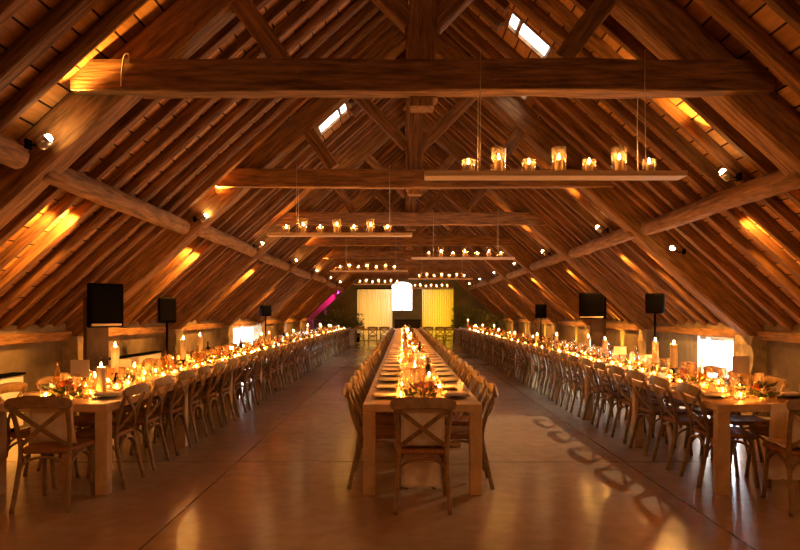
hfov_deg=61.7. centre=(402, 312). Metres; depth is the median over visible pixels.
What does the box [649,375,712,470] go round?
dining chair
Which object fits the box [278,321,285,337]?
pier
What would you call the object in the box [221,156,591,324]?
roof truss
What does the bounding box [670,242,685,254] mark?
spotlight
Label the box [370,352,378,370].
dining chair
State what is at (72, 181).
purlin
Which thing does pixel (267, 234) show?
racks
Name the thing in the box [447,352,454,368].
dining chair
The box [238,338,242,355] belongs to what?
wine bottle
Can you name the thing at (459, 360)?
dining chair
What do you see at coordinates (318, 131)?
window
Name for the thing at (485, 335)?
dining chair
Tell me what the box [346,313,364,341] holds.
potted shrub
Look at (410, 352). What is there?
flower arrangement
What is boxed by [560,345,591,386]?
dining chair
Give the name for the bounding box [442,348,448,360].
dining chair
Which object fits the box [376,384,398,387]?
napkin
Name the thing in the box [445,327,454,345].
dining chair
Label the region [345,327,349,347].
dining chair
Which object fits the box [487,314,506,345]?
potted shrub
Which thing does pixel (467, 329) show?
dining chair
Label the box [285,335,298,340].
flower arrangement
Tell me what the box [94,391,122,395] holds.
napkin
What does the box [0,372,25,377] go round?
grille
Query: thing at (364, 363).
dining chair
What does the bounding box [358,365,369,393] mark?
dining chair
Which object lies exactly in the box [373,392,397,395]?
napkin
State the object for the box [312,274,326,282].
purlin
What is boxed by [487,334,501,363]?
dining chair
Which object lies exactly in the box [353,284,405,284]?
shelf
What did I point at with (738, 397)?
votive holder
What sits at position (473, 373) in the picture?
dining chair
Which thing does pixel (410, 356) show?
flower arrangement
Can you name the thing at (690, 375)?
flower arrangement
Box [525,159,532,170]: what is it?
pillar candle
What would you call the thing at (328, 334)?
dining chair
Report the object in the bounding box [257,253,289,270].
purlin
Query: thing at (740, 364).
table card
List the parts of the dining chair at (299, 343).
post, post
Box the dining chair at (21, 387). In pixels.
[0,382,79,487]
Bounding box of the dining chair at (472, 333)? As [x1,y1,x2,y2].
[471,330,483,354]
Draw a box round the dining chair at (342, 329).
[329,329,342,351]
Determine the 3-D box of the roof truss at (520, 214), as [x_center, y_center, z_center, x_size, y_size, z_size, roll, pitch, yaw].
[0.166,-1.952,14.228,10.476,4.778,0.598,0,0,0]
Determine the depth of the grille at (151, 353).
12.30 m
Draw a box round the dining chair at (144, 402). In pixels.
[103,365,159,442]
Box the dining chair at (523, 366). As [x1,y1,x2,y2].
[516,342,543,382]
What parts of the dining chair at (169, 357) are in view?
rail, seat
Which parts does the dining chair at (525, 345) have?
post, post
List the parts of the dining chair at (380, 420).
rail, post, post, seat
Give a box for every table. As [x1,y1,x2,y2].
[0,329,350,495]
[351,329,395,344]
[363,329,481,495]
[417,329,457,344]
[458,329,799,495]
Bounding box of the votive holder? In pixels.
[735,389,745,398]
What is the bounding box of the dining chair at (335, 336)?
[333,330,337,355]
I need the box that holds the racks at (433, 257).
[412,209,514,259]
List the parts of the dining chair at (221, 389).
seat, post, post, rail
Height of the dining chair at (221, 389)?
0.883 m
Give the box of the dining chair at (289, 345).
[262,343,291,386]
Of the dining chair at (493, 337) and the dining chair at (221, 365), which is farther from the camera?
the dining chair at (493, 337)
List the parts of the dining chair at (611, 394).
rail, post, post, seat, leg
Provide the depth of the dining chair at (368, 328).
30.75 m
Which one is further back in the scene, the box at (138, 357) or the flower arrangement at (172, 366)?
the box at (138, 357)
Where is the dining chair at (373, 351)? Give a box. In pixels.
[372,350,379,366]
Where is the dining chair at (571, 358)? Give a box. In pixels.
[568,355,613,416]
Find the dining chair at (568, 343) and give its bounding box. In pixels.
[545,342,574,381]
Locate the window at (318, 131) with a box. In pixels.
[315,101,349,136]
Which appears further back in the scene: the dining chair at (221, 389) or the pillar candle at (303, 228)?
the pillar candle at (303, 228)
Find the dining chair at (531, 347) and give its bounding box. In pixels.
[528,345,551,389]
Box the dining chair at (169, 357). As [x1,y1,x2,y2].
[159,355,206,416]
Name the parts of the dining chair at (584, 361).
rail, post, post, seat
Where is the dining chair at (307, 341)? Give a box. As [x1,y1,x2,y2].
[285,338,309,374]
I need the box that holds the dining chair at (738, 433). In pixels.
[676,382,759,488]
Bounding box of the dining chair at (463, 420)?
[445,375,486,469]
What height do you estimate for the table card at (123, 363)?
0.260 m
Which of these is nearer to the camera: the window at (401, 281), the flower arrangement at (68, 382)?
the flower arrangement at (68, 382)
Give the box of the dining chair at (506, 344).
[503,338,527,374]
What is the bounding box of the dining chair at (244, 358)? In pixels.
[204,355,248,416]
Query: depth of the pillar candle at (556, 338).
13.64 m
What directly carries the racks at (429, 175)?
hanging from the roof truss at (692, 63)
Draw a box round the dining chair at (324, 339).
[310,333,326,362]
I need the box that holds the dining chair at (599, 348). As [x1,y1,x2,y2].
[568,346,601,392]
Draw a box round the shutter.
[657,333,699,371]
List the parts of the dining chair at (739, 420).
leg, seat, post, rail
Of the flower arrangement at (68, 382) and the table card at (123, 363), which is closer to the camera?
the flower arrangement at (68, 382)
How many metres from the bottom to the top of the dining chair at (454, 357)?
0.883 m
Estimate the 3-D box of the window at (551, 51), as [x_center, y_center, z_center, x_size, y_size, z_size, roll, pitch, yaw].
[1.520,-3.353,8.090,0.560,0.564,0.480,0,0,0]
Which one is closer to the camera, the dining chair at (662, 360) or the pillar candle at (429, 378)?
the pillar candle at (429, 378)
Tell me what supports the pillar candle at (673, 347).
on the banquet table at (722, 407)
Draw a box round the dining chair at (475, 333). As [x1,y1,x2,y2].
[474,331,489,356]
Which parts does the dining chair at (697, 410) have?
leg, seat, rail, post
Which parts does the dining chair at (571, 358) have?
rail, post, post, seat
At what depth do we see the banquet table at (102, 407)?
5.59 m
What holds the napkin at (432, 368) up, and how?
on the plate
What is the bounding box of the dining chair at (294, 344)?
[268,342,296,382]
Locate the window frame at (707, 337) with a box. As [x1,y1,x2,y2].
[706,336,732,376]
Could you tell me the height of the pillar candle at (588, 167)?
0.114 m
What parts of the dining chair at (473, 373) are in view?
post, rail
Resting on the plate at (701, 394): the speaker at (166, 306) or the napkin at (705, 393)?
the napkin at (705, 393)
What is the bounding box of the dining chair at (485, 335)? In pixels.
[484,333,501,362]
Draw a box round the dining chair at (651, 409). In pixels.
[626,370,692,455]
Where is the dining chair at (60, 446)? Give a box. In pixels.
[4,396,94,513]
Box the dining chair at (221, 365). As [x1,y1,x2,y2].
[174,361,225,432]
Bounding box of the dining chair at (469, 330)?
[469,330,483,352]
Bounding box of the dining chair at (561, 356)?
[558,352,599,409]
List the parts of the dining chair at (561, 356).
rail, post, post, seat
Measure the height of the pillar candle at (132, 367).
0.194 m
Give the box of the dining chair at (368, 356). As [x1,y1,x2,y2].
[367,355,376,374]
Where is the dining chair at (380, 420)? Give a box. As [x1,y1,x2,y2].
[350,376,400,470]
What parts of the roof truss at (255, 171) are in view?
king post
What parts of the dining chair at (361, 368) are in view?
rail, post, post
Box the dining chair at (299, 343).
[275,340,301,379]
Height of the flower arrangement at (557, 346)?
0.172 m
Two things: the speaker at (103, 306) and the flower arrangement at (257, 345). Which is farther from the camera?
the flower arrangement at (257, 345)
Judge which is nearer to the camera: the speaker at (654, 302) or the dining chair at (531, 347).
the speaker at (654, 302)
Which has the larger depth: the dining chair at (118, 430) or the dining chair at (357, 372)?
the dining chair at (357, 372)
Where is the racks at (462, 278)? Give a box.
[408,248,472,279]
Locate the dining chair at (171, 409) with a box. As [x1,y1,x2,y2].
[130,370,194,455]
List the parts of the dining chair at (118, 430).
leg, seat, post, rail, post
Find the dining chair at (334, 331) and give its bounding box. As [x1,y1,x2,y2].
[319,331,335,356]
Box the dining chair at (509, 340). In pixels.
[508,339,529,376]
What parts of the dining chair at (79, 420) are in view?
post, rail, post, seat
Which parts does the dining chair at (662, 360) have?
rail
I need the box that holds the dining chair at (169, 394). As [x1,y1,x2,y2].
[121,361,176,430]
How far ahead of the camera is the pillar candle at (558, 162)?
5.55 m
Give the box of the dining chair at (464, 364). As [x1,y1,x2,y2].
[458,361,467,426]
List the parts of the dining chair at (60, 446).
post, rail, leg, seat, post, leg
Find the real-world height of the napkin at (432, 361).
0.026 m
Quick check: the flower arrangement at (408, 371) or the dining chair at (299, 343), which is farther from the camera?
the dining chair at (299, 343)
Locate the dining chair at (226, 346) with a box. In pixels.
[222,344,250,389]
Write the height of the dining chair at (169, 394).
0.883 m
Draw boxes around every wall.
[0,317,315,428]
[316,246,494,338]
[496,317,799,416]
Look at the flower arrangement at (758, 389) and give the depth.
5.82 m
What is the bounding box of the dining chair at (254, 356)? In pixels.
[218,352,257,409]
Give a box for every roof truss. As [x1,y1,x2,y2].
[0,0,799,229]
[62,24,765,335]
[168,109,653,329]
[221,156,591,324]
[255,192,560,323]
[279,206,535,321]
[296,226,517,320]
[309,232,502,318]
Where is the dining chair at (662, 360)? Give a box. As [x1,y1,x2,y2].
[624,358,669,419]
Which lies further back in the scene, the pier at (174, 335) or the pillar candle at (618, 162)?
the pier at (174, 335)
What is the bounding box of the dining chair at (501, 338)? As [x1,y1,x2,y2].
[500,337,522,371]
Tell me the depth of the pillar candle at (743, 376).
6.27 m
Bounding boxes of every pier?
[62,336,82,414]
[165,329,183,360]
[220,325,233,349]
[254,323,264,343]
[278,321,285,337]
[295,320,301,334]
[308,319,313,330]
[511,320,517,334]
[528,321,535,338]
[551,323,560,343]
[585,325,591,347]
[638,329,657,363]
[735,335,766,415]
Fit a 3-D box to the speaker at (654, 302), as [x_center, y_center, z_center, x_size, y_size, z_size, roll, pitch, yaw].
[4.324,0.581,11.265,0.517,1.821,0.591,0,0,25]
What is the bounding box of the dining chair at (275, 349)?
[247,346,279,394]
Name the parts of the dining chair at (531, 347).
post, post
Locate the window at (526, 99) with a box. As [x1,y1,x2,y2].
[518,96,530,104]
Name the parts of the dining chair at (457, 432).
seat, post, post, rail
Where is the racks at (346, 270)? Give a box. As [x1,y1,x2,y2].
[330,246,407,271]
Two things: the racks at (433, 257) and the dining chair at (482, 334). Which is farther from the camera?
the dining chair at (482, 334)
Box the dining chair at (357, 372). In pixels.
[354,370,400,451]
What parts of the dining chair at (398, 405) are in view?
post, seat, rail, leg, post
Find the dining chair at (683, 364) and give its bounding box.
[644,361,697,432]
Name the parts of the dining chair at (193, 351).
rail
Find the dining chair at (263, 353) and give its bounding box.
[236,350,266,404]
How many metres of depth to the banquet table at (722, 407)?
5.95 m
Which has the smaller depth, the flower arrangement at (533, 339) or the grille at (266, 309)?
the flower arrangement at (533, 339)
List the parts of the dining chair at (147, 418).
leg, seat, post, rail, post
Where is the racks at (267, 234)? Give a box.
[266,164,411,236]
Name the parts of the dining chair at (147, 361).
rail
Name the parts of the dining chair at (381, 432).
rail, post, post, seat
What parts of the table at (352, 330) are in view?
leg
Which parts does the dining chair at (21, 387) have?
post, rail, post, seat, leg, leg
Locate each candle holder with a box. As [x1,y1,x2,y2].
[110,372,119,387]
[651,362,658,374]
[669,368,677,381]
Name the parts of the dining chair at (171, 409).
leg, seat, post, rail, post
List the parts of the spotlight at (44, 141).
bulb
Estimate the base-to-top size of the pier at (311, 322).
1.160 m
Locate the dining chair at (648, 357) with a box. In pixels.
[612,355,651,416]
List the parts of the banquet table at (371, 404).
leg, leg, leg, leg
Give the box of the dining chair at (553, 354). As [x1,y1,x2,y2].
[549,350,584,404]
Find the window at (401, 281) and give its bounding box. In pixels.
[391,281,412,310]
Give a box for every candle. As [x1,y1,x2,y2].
[90,372,95,391]
[96,363,105,391]
[110,343,119,387]
[131,363,137,379]
[180,336,185,371]
[197,334,202,354]
[228,346,232,357]
[259,333,263,349]
[267,332,270,346]
[301,223,305,232]
[334,224,338,232]
[368,223,372,232]
[425,373,432,392]
[465,158,471,170]
[494,154,502,170]
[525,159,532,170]
[535,335,538,346]
[554,333,558,342]
[555,155,562,170]
[585,160,592,170]
[585,335,590,357]
[602,338,607,363]
[615,155,622,170]
[646,159,652,170]
[651,338,658,374]
[669,341,677,381]
[736,374,746,393]
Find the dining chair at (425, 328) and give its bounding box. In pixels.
[423,327,433,335]
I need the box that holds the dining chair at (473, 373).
[445,370,479,440]
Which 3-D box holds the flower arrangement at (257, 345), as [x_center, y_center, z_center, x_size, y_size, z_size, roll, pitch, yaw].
[-2.903,0.659,13.253,0.369,0.180,0.462,0,0,19]
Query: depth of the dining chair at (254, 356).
10.41 m
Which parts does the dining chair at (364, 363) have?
post, post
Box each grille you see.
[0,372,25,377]
[109,351,161,359]
[160,299,175,320]
[263,306,270,314]
[536,305,543,316]
[646,295,661,311]
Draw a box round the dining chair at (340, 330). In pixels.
[327,330,341,352]
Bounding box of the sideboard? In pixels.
[394,319,420,328]
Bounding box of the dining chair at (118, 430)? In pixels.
[65,383,148,489]
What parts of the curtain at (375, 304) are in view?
curtain rod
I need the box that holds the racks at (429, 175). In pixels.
[424,49,687,179]
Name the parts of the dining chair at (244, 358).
seat, post, post, rail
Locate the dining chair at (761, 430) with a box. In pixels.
[745,384,799,487]
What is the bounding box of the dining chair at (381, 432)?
[343,382,407,488]
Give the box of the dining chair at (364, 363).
[362,361,372,386]
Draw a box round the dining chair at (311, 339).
[289,337,312,371]
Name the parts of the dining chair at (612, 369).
post, rail, post, seat, leg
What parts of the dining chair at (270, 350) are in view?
post, post, rail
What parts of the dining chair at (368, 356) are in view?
post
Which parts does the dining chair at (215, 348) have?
rail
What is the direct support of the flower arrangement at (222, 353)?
on the banquet table at (102, 407)
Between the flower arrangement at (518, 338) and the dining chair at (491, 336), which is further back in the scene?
the dining chair at (491, 336)
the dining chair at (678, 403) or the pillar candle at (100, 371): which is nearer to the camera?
the pillar candle at (100, 371)
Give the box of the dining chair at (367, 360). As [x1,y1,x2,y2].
[365,358,374,381]
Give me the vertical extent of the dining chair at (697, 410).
0.883 m
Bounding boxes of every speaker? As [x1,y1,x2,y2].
[81,283,128,427]
[157,297,176,400]
[260,305,271,340]
[535,304,546,340]
[579,293,605,380]
[644,293,664,398]
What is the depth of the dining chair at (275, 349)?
12.38 m
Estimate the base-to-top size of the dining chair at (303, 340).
0.883 m
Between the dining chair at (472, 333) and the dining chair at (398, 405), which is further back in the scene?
the dining chair at (472, 333)
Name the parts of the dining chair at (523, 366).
post, post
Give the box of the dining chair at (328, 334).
[311,333,329,360]
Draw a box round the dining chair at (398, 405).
[390,397,456,513]
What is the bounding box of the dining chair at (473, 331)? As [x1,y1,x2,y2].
[473,331,489,355]
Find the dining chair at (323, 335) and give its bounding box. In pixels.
[319,334,324,362]
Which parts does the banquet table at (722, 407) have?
leg, leg, leg, leg, leg, leg, leg, leg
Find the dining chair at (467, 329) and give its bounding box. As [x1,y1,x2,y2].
[467,329,470,351]
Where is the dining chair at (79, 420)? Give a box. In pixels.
[33,376,94,470]
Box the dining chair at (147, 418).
[112,375,172,469]
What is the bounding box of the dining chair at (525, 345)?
[523,343,551,386]
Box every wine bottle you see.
[97,357,102,366]
[205,341,209,359]
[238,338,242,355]
[417,341,421,352]
[424,357,431,381]
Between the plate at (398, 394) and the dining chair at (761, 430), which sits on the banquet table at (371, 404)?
the plate at (398, 394)
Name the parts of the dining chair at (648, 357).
seat, rail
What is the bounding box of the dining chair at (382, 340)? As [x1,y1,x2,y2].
[381,339,386,352]
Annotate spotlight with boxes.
[24,134,53,149]
[193,213,207,221]
[253,242,263,247]
[541,250,550,255]
[595,225,608,232]
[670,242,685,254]
[719,168,741,181]
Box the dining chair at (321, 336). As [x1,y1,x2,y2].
[304,335,322,365]
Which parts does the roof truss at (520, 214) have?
king post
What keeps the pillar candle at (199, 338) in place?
on the banquet table at (102, 407)
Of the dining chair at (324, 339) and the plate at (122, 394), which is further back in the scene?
the dining chair at (324, 339)
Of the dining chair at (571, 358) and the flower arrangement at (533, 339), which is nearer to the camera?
the dining chair at (571, 358)
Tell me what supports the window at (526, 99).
attached to the ceiling
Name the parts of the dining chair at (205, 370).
leg, leg, seat, post, rail, post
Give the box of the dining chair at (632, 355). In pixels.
[599,352,639,409]
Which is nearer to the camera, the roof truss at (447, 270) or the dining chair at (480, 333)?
the dining chair at (480, 333)
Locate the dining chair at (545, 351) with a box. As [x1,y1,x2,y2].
[542,348,578,398]
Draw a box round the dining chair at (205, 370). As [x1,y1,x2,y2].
[153,365,210,443]
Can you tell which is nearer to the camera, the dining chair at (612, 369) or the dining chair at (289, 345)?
the dining chair at (612, 369)
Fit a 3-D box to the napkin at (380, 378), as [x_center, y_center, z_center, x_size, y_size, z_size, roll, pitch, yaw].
[-0.155,0.715,7.267,0.220,0.026,0.120,0,0,4]
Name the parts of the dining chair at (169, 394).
rail, seat, leg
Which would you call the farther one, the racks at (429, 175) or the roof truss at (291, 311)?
the roof truss at (291, 311)
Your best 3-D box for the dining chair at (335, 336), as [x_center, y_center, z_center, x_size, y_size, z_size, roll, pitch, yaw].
[-2.588,1.063,23.759,0.583,0.883,0.496,0,0,-2]
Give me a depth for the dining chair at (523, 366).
14.34 m
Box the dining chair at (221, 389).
[189,358,237,424]
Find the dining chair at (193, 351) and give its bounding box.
[190,350,222,380]
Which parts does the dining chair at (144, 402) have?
rail, seat, leg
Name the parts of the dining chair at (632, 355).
seat, rail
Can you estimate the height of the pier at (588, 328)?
1.160 m
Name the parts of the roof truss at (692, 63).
king post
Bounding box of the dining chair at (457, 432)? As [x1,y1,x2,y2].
[432,383,497,489]
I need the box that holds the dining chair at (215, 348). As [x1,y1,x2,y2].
[212,346,245,388]
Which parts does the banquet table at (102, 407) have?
leg, leg, leg, leg, leg, leg, leg, leg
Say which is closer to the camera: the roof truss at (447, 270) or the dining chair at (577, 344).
the dining chair at (577, 344)
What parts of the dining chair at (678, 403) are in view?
seat, rail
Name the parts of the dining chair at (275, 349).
post, post, rail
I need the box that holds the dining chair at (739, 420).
[711,375,788,469]
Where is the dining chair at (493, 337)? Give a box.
[492,336,513,367]
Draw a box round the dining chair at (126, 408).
[67,370,131,442]
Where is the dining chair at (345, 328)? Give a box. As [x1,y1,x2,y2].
[341,328,345,349]
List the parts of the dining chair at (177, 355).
seat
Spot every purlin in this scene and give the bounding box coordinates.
[0,133,29,168]
[42,167,189,233]
[196,225,256,256]
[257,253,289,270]
[289,266,310,278]
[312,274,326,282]
[325,281,335,287]
[335,286,343,291]
[468,285,476,289]
[477,281,487,286]
[489,275,504,283]
[506,268,529,278]
[529,253,566,270]
[568,228,635,258]
[641,170,799,234]
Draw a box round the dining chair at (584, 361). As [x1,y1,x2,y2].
[581,358,627,424]
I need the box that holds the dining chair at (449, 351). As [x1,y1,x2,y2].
[445,350,451,365]
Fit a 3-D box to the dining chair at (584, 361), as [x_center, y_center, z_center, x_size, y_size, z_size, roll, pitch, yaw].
[2.769,1.063,9.222,0.583,0.883,0.496,0,0,0]
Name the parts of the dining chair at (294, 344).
post, post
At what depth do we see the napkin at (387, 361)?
9.83 m
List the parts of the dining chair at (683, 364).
seat, rail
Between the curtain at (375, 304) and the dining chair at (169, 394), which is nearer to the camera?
the dining chair at (169, 394)
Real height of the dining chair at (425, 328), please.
0.883 m
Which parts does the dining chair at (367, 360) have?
post, post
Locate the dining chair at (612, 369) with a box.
[608,365,667,443]
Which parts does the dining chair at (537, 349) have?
rail, post, post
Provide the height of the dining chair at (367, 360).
0.883 m
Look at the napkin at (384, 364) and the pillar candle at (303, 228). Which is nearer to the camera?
the napkin at (384, 364)
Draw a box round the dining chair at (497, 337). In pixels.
[496,336,513,369]
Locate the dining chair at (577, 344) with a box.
[560,343,582,364]
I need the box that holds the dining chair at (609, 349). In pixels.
[578,348,613,395]
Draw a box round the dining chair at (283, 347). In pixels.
[264,345,286,389]
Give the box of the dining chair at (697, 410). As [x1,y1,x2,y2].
[684,370,753,455]
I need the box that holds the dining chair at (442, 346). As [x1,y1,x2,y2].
[439,344,444,356]
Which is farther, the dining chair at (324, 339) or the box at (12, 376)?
the dining chair at (324, 339)
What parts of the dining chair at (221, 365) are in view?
leg, seat, post, post, rail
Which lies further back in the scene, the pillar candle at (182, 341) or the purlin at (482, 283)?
the purlin at (482, 283)
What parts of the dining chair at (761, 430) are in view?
leg, seat, leg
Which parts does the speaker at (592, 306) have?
post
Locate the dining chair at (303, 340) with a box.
[285,339,305,376]
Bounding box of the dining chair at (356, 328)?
[354,327,364,345]
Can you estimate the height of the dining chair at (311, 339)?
0.883 m
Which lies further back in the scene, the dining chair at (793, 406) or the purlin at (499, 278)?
the purlin at (499, 278)
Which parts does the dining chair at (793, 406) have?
leg, seat, post, rail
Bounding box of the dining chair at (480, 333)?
[479,332,497,358]
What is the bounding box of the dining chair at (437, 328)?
[435,327,444,344]
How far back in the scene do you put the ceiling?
8.24 m
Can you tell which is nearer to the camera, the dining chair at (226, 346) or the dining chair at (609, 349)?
the dining chair at (609, 349)
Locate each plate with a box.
[91,394,122,397]
[371,394,401,397]
[375,386,401,389]
[377,380,400,382]
[382,369,400,371]
[432,374,452,376]
[437,386,457,389]
[440,394,470,397]
[701,394,733,397]
[774,395,799,397]
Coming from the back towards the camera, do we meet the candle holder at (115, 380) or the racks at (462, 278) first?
the racks at (462, 278)
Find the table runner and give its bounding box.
[767,403,788,439]
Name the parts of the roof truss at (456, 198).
king post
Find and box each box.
[0,372,25,431]
[109,351,161,371]
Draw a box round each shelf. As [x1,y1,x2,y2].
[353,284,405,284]
[407,288,453,288]
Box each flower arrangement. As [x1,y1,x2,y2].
[42,378,96,398]
[106,369,140,384]
[150,359,186,372]
[186,354,215,364]
[210,350,234,359]
[227,345,249,353]
[247,342,264,350]
[262,341,277,347]
[272,337,286,343]
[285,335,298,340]
[395,367,423,382]
[401,345,416,351]
[401,379,440,396]
[402,349,416,356]
[403,360,432,369]
[405,354,413,364]
[514,335,524,341]
[523,338,539,344]
[535,340,551,347]
[548,343,565,350]
[563,346,585,354]
[585,348,607,359]
[606,355,632,364]
[631,359,666,372]
[667,368,712,383]
[729,378,787,397]
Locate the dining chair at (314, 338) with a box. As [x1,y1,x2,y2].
[303,336,315,369]
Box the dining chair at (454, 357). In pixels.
[449,355,457,370]
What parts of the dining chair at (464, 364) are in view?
post, rail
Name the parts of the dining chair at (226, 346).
rail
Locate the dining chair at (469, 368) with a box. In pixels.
[463,365,472,443]
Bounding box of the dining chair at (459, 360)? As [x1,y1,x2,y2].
[453,358,461,375]
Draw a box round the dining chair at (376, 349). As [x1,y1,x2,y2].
[374,348,381,364]
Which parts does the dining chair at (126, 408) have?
rail, seat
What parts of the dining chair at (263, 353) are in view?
seat, post, rail, post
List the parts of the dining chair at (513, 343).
post, post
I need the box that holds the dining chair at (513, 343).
[511,340,538,379]
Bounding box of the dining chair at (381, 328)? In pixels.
[379,327,389,339]
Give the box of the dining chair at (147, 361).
[141,358,190,406]
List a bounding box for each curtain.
[355,288,393,339]
[422,288,454,339]
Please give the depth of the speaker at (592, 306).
14.82 m
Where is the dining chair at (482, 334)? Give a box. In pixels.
[481,333,500,360]
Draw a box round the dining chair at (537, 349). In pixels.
[535,346,568,394]
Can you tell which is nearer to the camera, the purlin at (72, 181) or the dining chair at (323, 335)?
the purlin at (72, 181)
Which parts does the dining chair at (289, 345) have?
post, post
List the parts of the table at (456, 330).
leg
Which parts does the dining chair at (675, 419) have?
post, rail, post, seat, leg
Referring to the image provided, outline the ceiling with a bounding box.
[0,0,799,341]
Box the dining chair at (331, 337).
[321,332,333,357]
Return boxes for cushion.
[28,399,76,443]
[453,379,466,418]
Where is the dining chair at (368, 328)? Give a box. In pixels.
[367,327,377,345]
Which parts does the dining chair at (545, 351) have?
rail, post, post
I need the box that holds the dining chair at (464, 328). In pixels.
[464,328,474,349]
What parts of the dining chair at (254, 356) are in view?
seat, post, post, rail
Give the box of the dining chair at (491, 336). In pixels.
[490,335,510,365]
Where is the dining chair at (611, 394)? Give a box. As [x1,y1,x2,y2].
[593,361,646,432]
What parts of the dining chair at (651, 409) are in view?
post, rail, post, seat, leg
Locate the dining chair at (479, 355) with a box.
[477,332,482,357]
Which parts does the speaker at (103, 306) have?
post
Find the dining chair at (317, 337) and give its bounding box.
[298,336,319,367]
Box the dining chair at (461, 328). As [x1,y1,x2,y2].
[461,328,474,348]
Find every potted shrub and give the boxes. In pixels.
[323,308,351,334]
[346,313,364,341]
[450,306,474,341]
[461,307,491,337]
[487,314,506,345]
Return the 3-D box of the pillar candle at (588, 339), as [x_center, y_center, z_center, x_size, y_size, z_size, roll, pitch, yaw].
[3.101,0.553,11.210,0.100,0.394,0.100,0,0,0]
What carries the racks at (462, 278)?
hanging from the roof truss at (338, 252)
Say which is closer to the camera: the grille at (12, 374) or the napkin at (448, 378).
the napkin at (448, 378)
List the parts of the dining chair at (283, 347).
post, post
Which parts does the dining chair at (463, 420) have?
seat, post, rail, post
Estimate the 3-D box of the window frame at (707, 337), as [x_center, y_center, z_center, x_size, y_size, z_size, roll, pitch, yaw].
[5.500,0.930,11.425,0.060,1.060,1.350,0,0,0]
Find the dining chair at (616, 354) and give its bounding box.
[593,354,626,403]
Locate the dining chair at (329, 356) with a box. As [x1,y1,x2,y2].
[314,332,331,359]
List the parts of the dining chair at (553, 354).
rail, post, post, seat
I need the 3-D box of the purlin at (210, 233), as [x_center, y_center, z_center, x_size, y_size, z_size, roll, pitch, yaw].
[-3.117,-1.279,11.945,0.235,0.241,3.991,0,0,-1]
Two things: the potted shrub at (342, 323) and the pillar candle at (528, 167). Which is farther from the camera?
the potted shrub at (342, 323)
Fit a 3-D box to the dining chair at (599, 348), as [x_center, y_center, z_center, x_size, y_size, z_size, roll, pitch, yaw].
[3.418,1.063,12.530,0.583,0.883,0.496,0,0,-3]
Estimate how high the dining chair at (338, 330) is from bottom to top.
0.883 m
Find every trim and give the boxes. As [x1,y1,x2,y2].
[0,318,316,345]
[495,318,799,342]
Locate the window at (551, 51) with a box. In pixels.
[503,7,556,57]
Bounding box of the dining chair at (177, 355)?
[175,352,217,402]
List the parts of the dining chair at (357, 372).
rail, post, post, seat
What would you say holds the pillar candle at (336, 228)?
in the candle jar
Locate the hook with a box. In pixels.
[120,53,130,85]
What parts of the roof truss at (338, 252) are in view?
king post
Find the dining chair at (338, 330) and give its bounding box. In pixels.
[335,330,339,354]
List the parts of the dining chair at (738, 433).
post, rail, post, seat, leg, leg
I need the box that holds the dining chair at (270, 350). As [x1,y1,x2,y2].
[237,348,273,398]
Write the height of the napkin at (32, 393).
0.026 m
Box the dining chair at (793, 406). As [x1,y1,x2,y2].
[761,399,799,515]
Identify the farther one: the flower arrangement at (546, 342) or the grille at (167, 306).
the flower arrangement at (546, 342)
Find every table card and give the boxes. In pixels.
[70,360,88,397]
[119,359,130,383]
[414,353,428,364]
[614,346,625,367]
[732,356,749,395]
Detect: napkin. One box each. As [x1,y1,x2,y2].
[23,391,51,395]
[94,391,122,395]
[124,384,150,387]
[140,368,157,369]
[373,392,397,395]
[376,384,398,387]
[378,377,398,380]
[380,372,398,374]
[382,367,399,369]
[383,364,399,365]
[385,360,399,362]
[386,357,399,359]
[430,360,442,362]
[431,364,445,365]
[432,368,448,369]
[433,372,452,374]
[436,377,457,380]
[440,384,457,387]
[444,392,468,395]
[701,391,729,395]
[706,377,728,380]
[776,392,799,395]
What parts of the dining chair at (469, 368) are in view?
post, rail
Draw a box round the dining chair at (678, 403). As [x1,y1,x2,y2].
[661,365,722,436]
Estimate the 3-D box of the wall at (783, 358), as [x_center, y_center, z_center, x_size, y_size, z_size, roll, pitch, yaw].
[5.475,0.830,16.000,0.350,1.340,44.000,0,0,0]

